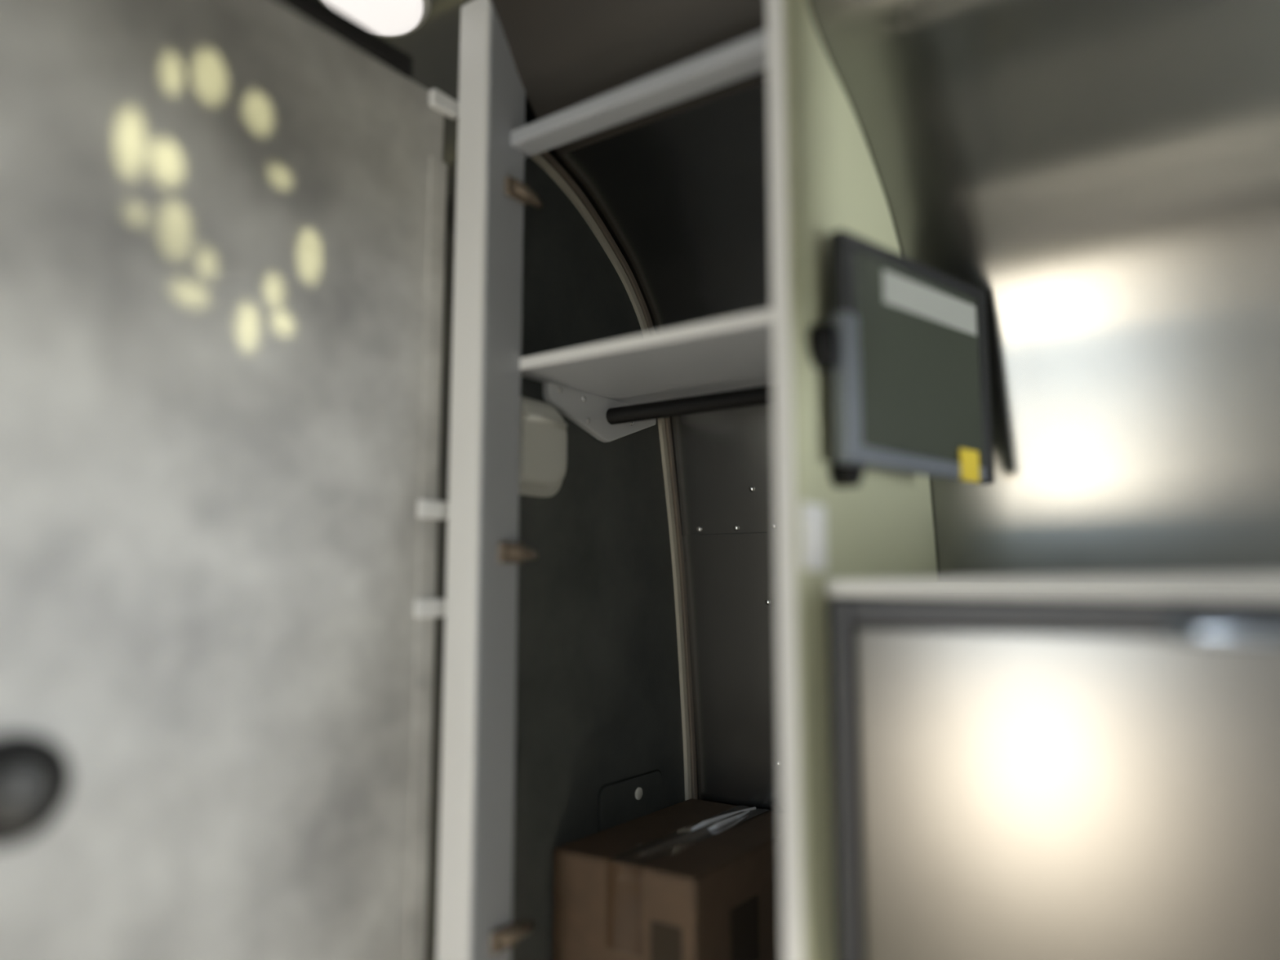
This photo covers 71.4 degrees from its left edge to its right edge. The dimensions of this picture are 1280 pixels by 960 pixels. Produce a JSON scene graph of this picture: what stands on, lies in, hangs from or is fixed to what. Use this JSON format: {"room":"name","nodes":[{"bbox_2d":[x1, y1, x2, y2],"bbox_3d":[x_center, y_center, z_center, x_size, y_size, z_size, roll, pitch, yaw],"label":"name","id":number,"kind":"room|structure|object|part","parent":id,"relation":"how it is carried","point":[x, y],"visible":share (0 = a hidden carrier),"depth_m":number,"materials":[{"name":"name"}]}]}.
{"room":"camper van interior","nodes":[
{"label":"camper van interior","id":0,"kind":"room"},
{"bbox_2d":[511,118,684,959],"bbox_3d":[-0.043,0.455,1.209,0.015,1.884,0.448,-5,-8,35],"label":"wall","id":1,"kind":"structure","parent":0,"point":[598,697],"depth_m":1.19,"materials":[{"name":"dark grey painted metal"}]},
{"bbox_2d":[519,396,567,497],"bbox_3d":[-0.121,-0.041,1.117,0.030,0.122,0.101,-5,-8,35],"label":"wall fitting","id":2,"kind":"object","parent":1,"relation":"attached to","point":[543,429],"visible":0.75,"depth_m":1.10,"materials":[{"name":"white plastic"}]},
{"bbox_2d":[538,151,697,799],"bbox_3d":[-0.032,0.196,1.235,0.009,1.255,0.427,-5,-8,35],"label":"trim","id":3,"kind":"structure","parent":1,"relation":"attached to","point":[546,155],"depth_m":1.37,"materials":[{"name":"brown"}]},
{"bbox_2d":[598,768,662,832],"bbox_3d":[-0.010,0.515,1.231,0.006,0.201,0.150,-5,-8,35],"label":"access hatch","id":4,"kind":"object","parent":1,"relation":"attached to","point":[623,801],"visible":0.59,"depth_m":1.23,"materials":[{"name":"black plastic"}]},
{"bbox_2d":[382,0,989,196],"bbox_3d":[-0.184,-0.668,0.210,4.050,0.236,1.718,-5,-8,35],"label":"ceiling","id":5,"kind":"structure","parent":0,"point":[842,26],"depth_m":0.96,"materials":[{"name":"metal"}]},
{"bbox_2d":[321,0,431,38],"bbox_3d":[-0.338,-0.617,1.112,0.156,0.053,0.154,-5,-8,35],"label":"ceiling light","id":6,"kind":"object","parent":5,"relation":"attached to","point":[388,19],"visible":0.77,"depth_m":1.13,"materials":[{"name":"white"}]},
{"bbox_2d":[426,0,1279,959],"bbox_3d":[0.427,0.453,0.950,4.050,1.828,0.405,-5,-8,35],"label":"wall","id":7,"kind":"structure","parent":0,"point":[1106,172],"depth_m":1.03,"materials":[{"name":"metal"}]},
{"bbox_3d":[-0.184,1.279,-0.023,4.125,0.045,2.550,-5,-8,35],"label":"floor","id":8,"kind":"structure","parent":0,"visible":0},
{"bbox_2d":[0,0,937,959],"bbox_3d":[-0.117,0.362,0.802,0.452,1.976,1.208,-5,-8,35],"label":"wardrobe","id":9,"kind":"object","parent":8,"relation":"on","point":[223,222],"depth_m":0.87,"materials":[{"name":"grey metal"}]},
{"bbox_3d":[-0.443,0.372,0.711,0.021,1.755,0.686,-5,-8,35],"label":"door","id":10,"kind":"part","parent":9,"relation":"part of","materials":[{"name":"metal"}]},
{"bbox_3d":[-0.003,-0.525,1.017,0.347,0.163,0.163,-5,-8,35],"label":"header panel","id":11,"kind":"part","parent":9,"relation":"part of","materials":[{"name":"grey"}]},
{"bbox_3d":[-0.012,-0.427,1.007,0.365,0.020,0.038,-5,-8,35],"label":"rail","id":12,"kind":"part","parent":9,"relation":"part of","materials":[{"name":"grey metal"}]},
{"bbox_2d":[520,322,773,404],"bbox_3d":[0.073,-0.136,1.103,0.375,0.013,0.297,-5,-8,35],"label":"shelf","id":13,"kind":"object","parent":9,"relation":"attached to","point":[700,358],"depth_m":1.05,"materials":[{"name":"white metal"}]},
{"bbox_3d":[0.098,-0.097,1.135,0.375,0.063,0.245,-5,-8,35],"label":"clothes rail","id":14,"kind":"part","parent":9,"relation":"part of","materials":[{"name":"black metal"}]},
{"bbox_2d":[552,798,783,959],"bbox_3d":[0.069,0.598,1.152,0.205,0.287,0.322,-5,-8,35],"label":"cardboard box","id":15,"kind":"object","parent":9,"relation":"on","point":[690,879],"visible":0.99,"depth_m":1.06,"materials":[{"name":"brown cardboard"}]},
{"bbox_3d":[0.107,-0.101,1.139,0.363,0.023,0.023,-5,-8,35],"label":"rod","id":16,"kind":"part","parent":9,"relation":"part of","materials":[{"name":"black plastic"}]},
{"bbox_3d":[0.270,0.409,0.975,0.018,1.923,0.473,-5,-8,35],"label":"panel","id":17,"kind":"part","parent":9,"relation":"part of","materials":[{"name":"grey metal"}]},
{"bbox_2d":[800,502,826,570],"bbox_3d":[0.166,0.054,0.838,0.010,0.063,0.048,-5,-8,35],"label":"wall plate","id":18,"kind":"object","parent":9,"relation":"attached to","point":[813,516],"visible":1,"depth_m":0.83,"materials":[{"name":"white plastic"}]},
{"bbox_2d":[807,229,994,488],"bbox_3d":[0.285,-0.112,0.967,0.319,0.255,0.039,6,-9,-41],"label":"monitor","id":19,"kind":"object","parent":9,"relation":"attached to","point":[904,344],"visible":1,"depth_m":0.94,"materials":[{"name":"black plastic"}]},
{"bbox_3d":[0.218,-0.071,0.910,0.151,0.160,0.030,6,-9,-43],"label":"arm","id":20,"kind":"part","parent":19,"relation":"part of","materials":[{"name":"black plastic"}]},
{"bbox_3d":[0.296,-0.082,0.959,0.268,0.150,0.017,6,-9,-41],"label":"trim","id":21,"kind":"part","parent":19,"relation":"part of","materials":[{"name":"grey plastic"}]},
{"bbox_2d":[828,596,1279,959],"bbox_3d":[0.487,0.727,0.773,0.517,1.240,0.383,-5,-8,35],"label":"fridge","id":22,"kind":"object","parent":8,"relation":"on","point":[1014,778],"visible":1,"depth_m":0.73,"materials":[{"name":"grey paint"}]},
{"bbox_2d":[825,576,1279,599],"bbox_3d":[0.492,0.103,0.856,0.517,0.016,0.356,-5,-8,35],"label":"countertop","id":23,"kind":"structure","parent":22,"relation":"on","point":[1225,587],"depth_m":0.74,"materials":[{"name":"white laminate"}]},
{"bbox_3d":[0.458,0.112,0.651,0.138,0.018,0.032,-5,-8,35],"label":"handle","id":24,"kind":"part","parent":22,"relation":"part of","materials":[{"name":"silver metal"}]}
]}

